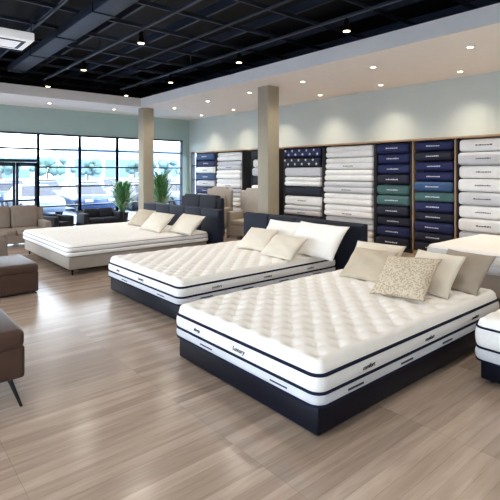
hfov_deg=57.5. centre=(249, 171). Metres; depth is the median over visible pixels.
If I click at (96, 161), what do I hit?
tree
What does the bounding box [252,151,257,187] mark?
bedding
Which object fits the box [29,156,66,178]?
tree
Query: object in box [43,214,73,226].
armchair
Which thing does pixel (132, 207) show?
car
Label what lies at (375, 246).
bed pillow
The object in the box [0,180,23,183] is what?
car
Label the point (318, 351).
bed
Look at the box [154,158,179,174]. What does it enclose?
tree
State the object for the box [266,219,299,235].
bed pillow
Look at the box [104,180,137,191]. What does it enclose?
car
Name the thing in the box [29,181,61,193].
car
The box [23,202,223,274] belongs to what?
bed
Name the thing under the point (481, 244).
bed
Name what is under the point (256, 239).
throw pillow
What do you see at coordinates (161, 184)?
potted plant
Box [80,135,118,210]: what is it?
window
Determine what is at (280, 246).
throw pillow
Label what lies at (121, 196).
potted plant
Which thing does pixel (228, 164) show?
bedding
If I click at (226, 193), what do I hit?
recliner
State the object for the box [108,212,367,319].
bed
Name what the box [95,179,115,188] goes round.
car
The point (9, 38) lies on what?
air conditioner
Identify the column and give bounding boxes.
[138,108,153,209]
[258,85,278,214]
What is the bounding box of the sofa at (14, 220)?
[0,205,50,243]
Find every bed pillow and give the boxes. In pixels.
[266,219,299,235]
[293,221,349,261]
[356,241,406,256]
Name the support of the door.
attached to the window at (37, 160)
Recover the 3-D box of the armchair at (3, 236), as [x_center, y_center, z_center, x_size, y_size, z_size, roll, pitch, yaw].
[-5.501,1.604,9.229,0.850,0.811,0.850,0,0,-10]
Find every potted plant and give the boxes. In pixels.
[109,180,137,221]
[154,171,175,203]
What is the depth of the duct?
9.35 m
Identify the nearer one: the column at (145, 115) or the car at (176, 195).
the column at (145, 115)
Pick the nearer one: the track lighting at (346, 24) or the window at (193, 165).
the track lighting at (346, 24)
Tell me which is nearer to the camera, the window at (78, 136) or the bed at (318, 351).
the bed at (318, 351)
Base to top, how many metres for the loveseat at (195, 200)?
1.304 m
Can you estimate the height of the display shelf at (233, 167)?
2.805 m
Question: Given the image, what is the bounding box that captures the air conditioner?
[0,16,33,49]
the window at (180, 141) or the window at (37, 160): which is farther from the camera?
the window at (180, 141)
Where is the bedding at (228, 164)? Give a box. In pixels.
[216,152,241,210]
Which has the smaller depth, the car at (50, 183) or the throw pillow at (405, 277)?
the throw pillow at (405, 277)
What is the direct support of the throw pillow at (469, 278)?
on the bed at (318, 351)
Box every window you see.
[0,131,39,206]
[39,133,80,224]
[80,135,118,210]
[118,137,137,220]
[154,139,182,204]
[191,152,195,193]
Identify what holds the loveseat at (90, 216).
on the floor
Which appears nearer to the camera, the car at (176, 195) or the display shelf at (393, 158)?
the display shelf at (393, 158)
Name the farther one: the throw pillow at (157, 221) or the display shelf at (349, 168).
the display shelf at (349, 168)
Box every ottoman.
[0,254,37,296]
[0,308,24,406]
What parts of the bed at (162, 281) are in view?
mattress, headboard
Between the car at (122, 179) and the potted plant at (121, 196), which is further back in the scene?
the car at (122, 179)
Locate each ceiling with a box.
[0,0,499,95]
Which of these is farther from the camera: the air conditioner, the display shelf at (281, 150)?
the display shelf at (281, 150)
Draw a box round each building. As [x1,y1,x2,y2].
[0,155,36,183]
[50,146,179,182]
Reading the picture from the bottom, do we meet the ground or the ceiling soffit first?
the ground
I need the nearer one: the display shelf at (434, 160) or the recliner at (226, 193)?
the display shelf at (434, 160)
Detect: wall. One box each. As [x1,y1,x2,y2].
[0,63,188,194]
[189,71,499,193]
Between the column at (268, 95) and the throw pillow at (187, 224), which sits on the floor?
the column at (268, 95)
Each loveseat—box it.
[76,207,122,225]
[182,193,224,235]
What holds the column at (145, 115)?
on the floor
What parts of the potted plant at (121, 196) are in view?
planter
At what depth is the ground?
23.64 m
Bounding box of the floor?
[0,229,499,499]
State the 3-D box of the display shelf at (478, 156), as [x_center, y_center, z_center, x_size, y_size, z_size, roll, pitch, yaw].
[5.246,0.598,10.057,0.598,2.805,1.240,0,0,-40]
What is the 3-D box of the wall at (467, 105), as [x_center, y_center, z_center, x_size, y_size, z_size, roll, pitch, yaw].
[3.845,-0.800,12.342,0.200,5.600,19.900,0,0,-40]
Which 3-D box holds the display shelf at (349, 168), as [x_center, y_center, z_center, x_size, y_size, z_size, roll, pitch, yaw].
[2.888,0.598,12.855,0.592,2.805,1.800,0,0,-40]
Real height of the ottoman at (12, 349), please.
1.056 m
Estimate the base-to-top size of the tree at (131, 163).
4.238 m
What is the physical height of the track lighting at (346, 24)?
0.584 m
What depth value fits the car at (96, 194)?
23.64 m
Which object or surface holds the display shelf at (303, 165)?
on the floor
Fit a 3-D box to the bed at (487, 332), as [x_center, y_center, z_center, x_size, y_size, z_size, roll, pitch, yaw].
[3.930,1.688,4.525,2.996,0.624,2.096,0,0,-40]
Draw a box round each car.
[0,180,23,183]
[0,182,15,203]
[3,184,65,214]
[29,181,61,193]
[33,179,62,187]
[56,183,115,211]
[60,179,85,185]
[70,181,109,192]
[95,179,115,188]
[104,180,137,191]
[107,183,166,210]
[120,178,137,180]
[167,182,179,204]
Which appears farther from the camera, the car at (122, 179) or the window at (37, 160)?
the car at (122, 179)
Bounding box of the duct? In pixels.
[7,0,138,72]
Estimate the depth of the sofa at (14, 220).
12.77 m
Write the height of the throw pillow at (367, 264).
0.364 m
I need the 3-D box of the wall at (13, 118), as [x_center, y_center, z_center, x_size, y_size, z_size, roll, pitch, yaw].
[-8.369,-0.800,15.183,15.200,5.600,0.200,0,0,-40]
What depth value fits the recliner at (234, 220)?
14.18 m
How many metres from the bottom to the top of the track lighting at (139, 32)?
0.584 m
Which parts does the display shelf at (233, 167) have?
shelf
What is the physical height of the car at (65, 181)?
1.476 m
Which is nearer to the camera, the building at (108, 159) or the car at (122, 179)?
the car at (122, 179)
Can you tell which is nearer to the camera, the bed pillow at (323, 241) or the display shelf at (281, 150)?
the bed pillow at (323, 241)
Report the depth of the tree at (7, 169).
62.76 m
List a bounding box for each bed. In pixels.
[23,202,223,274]
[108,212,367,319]
[176,269,498,435]
[427,234,499,298]
[475,309,499,383]
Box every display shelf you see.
[194,151,215,194]
[215,149,251,210]
[250,148,283,214]
[282,145,323,219]
[322,141,374,242]
[374,139,411,252]
[411,137,456,253]
[455,134,499,237]
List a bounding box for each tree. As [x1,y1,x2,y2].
[0,156,20,179]
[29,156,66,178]
[60,158,102,180]
[125,159,137,177]
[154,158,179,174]
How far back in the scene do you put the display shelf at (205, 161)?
18.00 m
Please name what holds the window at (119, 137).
in the wall at (13, 118)
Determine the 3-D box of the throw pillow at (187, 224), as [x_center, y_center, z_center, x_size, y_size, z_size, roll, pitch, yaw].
[-1.456,1.195,10.484,0.424,0.413,0.950,0,0,-40]
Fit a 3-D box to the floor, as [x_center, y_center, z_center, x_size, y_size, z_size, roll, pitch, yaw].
[-1.885,2.050,7.504,15.200,0.100,20.300,0,0,-40]
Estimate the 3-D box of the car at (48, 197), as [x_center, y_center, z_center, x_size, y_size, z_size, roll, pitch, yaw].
[-10.805,1.368,22.719,1.860,1.476,4.475,0,0,-40]
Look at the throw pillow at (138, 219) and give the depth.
11.84 m
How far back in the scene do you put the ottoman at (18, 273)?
7.39 m
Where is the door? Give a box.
[0,162,36,205]
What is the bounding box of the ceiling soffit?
[0,3,499,119]
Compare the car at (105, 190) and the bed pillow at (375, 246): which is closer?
the bed pillow at (375, 246)
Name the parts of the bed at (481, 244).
mattress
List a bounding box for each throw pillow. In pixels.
[128,209,155,225]
[140,212,174,232]
[169,213,205,235]
[237,227,278,250]
[260,234,306,260]
[339,247,397,281]
[370,255,441,301]
[415,249,466,298]
[446,249,496,295]
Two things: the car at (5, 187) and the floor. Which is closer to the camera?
the floor
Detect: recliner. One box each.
[207,187,232,228]
[226,188,257,237]
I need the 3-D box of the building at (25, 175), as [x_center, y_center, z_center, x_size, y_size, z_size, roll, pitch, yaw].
[-50.705,-0.400,80.212,22.600,5.000,12.600,0,0,-40]
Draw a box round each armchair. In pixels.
[0,232,7,255]
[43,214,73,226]
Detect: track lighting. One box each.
[43,0,202,86]
[120,0,401,95]
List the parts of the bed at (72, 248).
mattress, headboard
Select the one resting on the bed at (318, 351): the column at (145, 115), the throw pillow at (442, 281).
the throw pillow at (442, 281)
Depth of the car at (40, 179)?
38.65 m
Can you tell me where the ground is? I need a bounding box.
[1,182,179,225]

